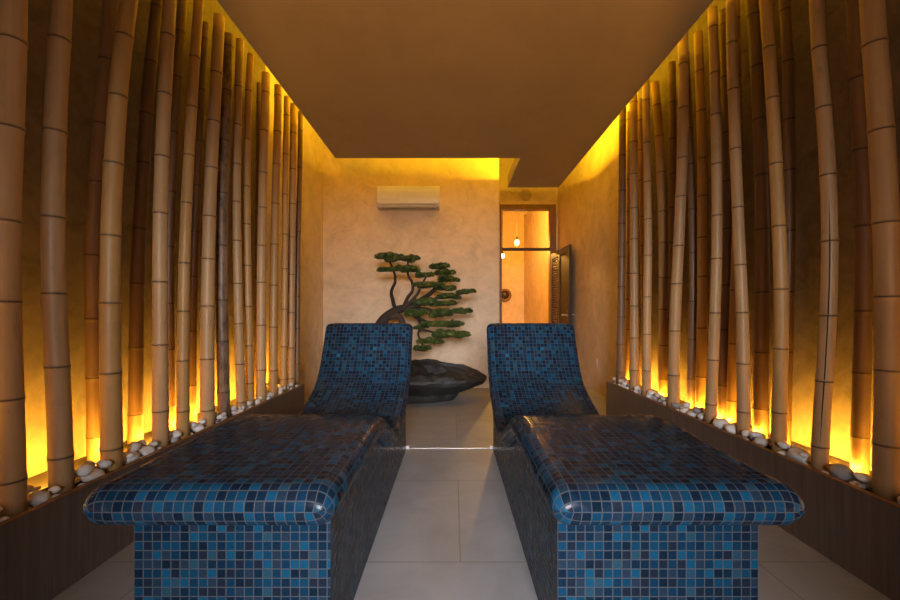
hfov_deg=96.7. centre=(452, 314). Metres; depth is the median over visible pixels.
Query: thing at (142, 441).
pebble
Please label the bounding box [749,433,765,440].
pebble
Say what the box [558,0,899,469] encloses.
wall
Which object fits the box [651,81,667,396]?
bamboo pole
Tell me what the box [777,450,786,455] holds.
pebble
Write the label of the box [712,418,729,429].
pebble
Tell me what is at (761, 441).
pebble
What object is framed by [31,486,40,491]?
pebble
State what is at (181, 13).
bamboo pole
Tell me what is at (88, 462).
pebble
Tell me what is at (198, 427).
pebble
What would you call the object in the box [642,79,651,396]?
bamboo pole
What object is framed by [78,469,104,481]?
pebble
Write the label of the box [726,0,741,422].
bamboo pole
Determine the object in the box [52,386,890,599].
floor
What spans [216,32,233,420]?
bamboo pole
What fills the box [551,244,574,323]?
door
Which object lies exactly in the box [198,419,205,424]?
pebble
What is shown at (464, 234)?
wall
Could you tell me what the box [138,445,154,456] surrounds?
pebble
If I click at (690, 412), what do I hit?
pebble
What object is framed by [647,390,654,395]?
pebble
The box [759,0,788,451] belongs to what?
bamboo pole
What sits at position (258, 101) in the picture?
bamboo pole
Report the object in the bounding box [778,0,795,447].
bamboo pole
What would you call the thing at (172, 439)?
pebble
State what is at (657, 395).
pebble
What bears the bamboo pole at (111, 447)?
on the planter at (49, 546)
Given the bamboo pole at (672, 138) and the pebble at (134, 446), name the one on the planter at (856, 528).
the bamboo pole at (672, 138)
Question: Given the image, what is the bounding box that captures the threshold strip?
[406,445,492,448]
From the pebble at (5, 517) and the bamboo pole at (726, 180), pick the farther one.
the bamboo pole at (726, 180)
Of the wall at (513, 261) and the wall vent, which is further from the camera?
the wall at (513, 261)
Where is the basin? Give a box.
[407,359,486,403]
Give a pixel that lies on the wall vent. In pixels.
(525, 194)
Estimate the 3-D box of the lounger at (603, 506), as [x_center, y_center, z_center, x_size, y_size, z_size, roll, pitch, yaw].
[0.578,0.530,2.022,0.653,0.940,2.043,0,0,0]
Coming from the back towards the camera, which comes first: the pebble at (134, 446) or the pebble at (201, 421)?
the pebble at (201, 421)
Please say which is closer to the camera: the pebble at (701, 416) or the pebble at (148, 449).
the pebble at (148, 449)
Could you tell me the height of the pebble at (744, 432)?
0.035 m
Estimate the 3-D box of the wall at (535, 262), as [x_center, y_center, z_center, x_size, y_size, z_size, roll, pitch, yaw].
[1.990,-0.900,9.010,0.140,3.800,3.580,0,0,0]
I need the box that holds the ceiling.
[217,0,712,187]
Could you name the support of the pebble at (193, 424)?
on the planter at (49, 546)
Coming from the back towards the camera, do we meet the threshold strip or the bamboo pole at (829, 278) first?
the threshold strip
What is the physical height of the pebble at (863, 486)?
0.016 m
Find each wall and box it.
[21,0,322,477]
[323,142,498,387]
[499,158,557,322]
[502,251,523,322]
[524,251,547,322]
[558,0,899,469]
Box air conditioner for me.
[377,186,439,210]
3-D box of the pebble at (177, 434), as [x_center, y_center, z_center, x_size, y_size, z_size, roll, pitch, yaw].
[-1.462,0.634,2.119,0.035,0.028,0.036,0,0,6]
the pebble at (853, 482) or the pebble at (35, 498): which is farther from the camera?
the pebble at (853, 482)
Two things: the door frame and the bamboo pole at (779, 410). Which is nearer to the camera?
the bamboo pole at (779, 410)
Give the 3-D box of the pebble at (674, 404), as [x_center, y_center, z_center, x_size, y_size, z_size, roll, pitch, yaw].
[1.596,0.646,2.856,0.053,0.043,0.052,0,0,5]
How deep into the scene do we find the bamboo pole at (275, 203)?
3.31 m
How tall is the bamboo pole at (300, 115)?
2.654 m
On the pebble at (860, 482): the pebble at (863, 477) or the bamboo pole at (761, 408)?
the pebble at (863, 477)
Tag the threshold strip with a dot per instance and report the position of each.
(407, 446)
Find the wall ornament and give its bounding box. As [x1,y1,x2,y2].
[502,289,510,300]
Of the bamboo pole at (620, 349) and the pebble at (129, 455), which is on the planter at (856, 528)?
the bamboo pole at (620, 349)
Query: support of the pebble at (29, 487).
on the pebble at (35, 498)
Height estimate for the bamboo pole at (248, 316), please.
2.597 m
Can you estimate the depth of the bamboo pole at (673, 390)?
2.83 m
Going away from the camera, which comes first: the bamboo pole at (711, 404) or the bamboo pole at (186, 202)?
the bamboo pole at (186, 202)
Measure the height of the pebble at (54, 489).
0.027 m
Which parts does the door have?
louvre panel, panel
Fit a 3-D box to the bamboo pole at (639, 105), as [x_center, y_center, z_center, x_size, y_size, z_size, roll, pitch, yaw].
[1.736,-0.657,3.653,0.066,2.686,0.169,0,0,0]
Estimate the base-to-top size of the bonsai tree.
1.289 m
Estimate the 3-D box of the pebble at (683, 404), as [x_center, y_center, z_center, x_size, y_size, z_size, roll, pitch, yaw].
[1.627,0.629,2.784,0.045,0.037,0.046,0,0,5]
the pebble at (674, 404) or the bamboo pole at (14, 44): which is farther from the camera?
the pebble at (674, 404)
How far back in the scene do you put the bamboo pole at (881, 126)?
1.48 m
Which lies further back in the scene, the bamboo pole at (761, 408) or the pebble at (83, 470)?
the bamboo pole at (761, 408)
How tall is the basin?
0.489 m
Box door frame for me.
[500,204,555,322]
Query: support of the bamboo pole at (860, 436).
on the planter at (856, 528)
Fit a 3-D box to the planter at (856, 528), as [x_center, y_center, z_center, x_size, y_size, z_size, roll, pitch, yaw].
[1.698,0.831,1.540,0.320,0.338,4.961,0,0,0]
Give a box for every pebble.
[0,516,9,521]
[27,484,33,494]
[27,491,50,506]
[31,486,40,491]
[48,486,60,492]
[76,464,93,476]
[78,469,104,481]
[80,460,95,466]
[96,459,111,468]
[123,452,139,463]
[126,441,140,451]
[126,453,133,457]
[137,439,145,448]
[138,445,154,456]
[148,441,158,446]
[169,436,178,443]
[172,432,181,437]
[190,421,197,428]
[191,424,204,431]
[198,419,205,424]
[254,398,260,404]
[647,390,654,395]
[654,393,661,397]
[672,402,681,407]
[680,407,690,413]
[682,403,690,407]
[686,408,698,416]
[693,407,700,412]
[697,412,704,420]
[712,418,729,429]
[724,423,736,433]
[741,430,750,435]
[749,431,762,437]
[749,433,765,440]
[753,437,768,446]
[777,441,790,449]
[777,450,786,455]
[786,447,809,462]
[799,452,809,457]
[829,463,855,481]
[848,480,859,485]
[853,472,870,482]
[857,479,870,489]
[857,484,866,488]
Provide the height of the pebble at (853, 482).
0.029 m
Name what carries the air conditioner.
attached to the wall at (464, 234)
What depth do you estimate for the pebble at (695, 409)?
2.61 m
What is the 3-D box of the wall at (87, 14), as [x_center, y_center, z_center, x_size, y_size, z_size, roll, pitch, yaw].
[-1.850,-0.900,3.065,0.140,3.800,8.310,0,0,0]
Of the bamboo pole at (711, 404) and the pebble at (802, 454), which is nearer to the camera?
the pebble at (802, 454)
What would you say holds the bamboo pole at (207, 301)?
on the planter at (49, 546)
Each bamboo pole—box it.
[0,0,28,517]
[40,0,74,495]
[84,0,118,462]
[98,0,138,473]
[127,0,161,443]
[151,0,175,447]
[168,0,187,430]
[176,0,203,439]
[189,21,208,421]
[199,13,224,427]
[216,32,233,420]
[232,38,245,409]
[243,53,253,407]
[254,82,260,395]
[255,71,269,402]
[268,84,281,396]
[280,95,289,392]
[287,103,296,389]
[295,111,302,383]
[616,107,625,384]
[625,111,629,379]
[629,93,638,390]
[637,98,643,337]
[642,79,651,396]
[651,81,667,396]
[667,32,688,408]
[667,61,676,387]
[686,56,696,407]
[693,30,707,408]
[705,5,722,423]
[717,8,731,418]
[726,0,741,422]
[726,0,750,439]
[745,0,770,438]
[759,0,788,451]
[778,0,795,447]
[809,0,839,472]
[845,0,872,475]
[859,0,899,502]
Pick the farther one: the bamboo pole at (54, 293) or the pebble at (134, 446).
the pebble at (134, 446)
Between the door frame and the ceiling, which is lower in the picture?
the door frame
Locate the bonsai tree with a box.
[374,251,475,351]
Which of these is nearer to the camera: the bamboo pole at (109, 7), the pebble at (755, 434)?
the bamboo pole at (109, 7)
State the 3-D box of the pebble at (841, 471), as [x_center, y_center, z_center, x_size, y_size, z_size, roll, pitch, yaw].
[1.615,0.652,1.657,0.086,0.070,0.086,0,0,-34]
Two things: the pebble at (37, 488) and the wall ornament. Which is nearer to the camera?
the pebble at (37, 488)
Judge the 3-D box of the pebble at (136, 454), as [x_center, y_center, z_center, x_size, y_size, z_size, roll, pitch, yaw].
[-1.476,0.656,1.834,0.064,0.049,0.073,0,0,-36]
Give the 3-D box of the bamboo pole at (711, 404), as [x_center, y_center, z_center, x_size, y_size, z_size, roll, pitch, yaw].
[1.619,-0.611,2.483,0.072,2.596,0.126,0,0,0]
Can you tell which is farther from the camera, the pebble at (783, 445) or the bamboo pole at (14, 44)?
the pebble at (783, 445)
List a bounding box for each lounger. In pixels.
[83,323,412,599]
[487,323,804,599]
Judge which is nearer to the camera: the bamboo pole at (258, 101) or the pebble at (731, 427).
the pebble at (731, 427)
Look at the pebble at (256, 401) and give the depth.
2.98 m
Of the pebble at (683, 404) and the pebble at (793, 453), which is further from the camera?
the pebble at (683, 404)
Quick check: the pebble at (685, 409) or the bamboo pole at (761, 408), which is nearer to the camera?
the bamboo pole at (761, 408)
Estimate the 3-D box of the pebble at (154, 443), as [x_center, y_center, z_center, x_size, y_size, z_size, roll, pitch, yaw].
[-1.476,0.637,1.972,0.049,0.031,0.057,0,0,-27]
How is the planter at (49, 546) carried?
on the floor
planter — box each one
[0,384,304,599]
[606,381,899,599]
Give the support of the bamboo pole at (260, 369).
on the planter at (49, 546)
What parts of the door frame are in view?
transom glass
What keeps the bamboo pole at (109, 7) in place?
on the planter at (49, 546)
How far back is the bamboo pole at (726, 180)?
2.53 m
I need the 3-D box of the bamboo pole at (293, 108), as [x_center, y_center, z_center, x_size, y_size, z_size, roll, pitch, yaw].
[-1.486,-0.643,3.698,0.075,2.648,0.127,0,0,10]
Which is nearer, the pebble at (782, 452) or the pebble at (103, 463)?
the pebble at (103, 463)
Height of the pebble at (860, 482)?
0.050 m
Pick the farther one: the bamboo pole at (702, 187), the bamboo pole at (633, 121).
the bamboo pole at (633, 121)
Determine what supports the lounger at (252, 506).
on the floor
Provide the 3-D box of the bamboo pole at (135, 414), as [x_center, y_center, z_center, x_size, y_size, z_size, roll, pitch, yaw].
[-1.654,-0.635,2.171,0.073,2.630,0.246,0,0,0]
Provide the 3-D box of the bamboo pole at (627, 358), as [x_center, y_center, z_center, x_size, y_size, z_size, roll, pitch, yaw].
[1.736,-0.654,3.946,0.057,2.682,0.073,0,0,-6]
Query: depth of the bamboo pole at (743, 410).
2.25 m
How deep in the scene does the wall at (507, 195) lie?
7.08 m
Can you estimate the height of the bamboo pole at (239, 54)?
2.600 m
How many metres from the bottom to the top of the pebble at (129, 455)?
0.023 m
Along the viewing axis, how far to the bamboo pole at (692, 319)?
2.89 m
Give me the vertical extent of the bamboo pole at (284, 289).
2.633 m
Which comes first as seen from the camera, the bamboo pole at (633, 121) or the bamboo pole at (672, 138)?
the bamboo pole at (672, 138)
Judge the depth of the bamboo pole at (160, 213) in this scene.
2.02 m
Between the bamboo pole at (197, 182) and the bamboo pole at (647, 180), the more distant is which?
the bamboo pole at (647, 180)
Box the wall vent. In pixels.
[519,189,531,200]
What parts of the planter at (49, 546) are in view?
led strip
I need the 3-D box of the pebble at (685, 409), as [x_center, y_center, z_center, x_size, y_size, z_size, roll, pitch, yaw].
[1.600,0.656,2.748,0.072,0.046,0.056,0,0,12]

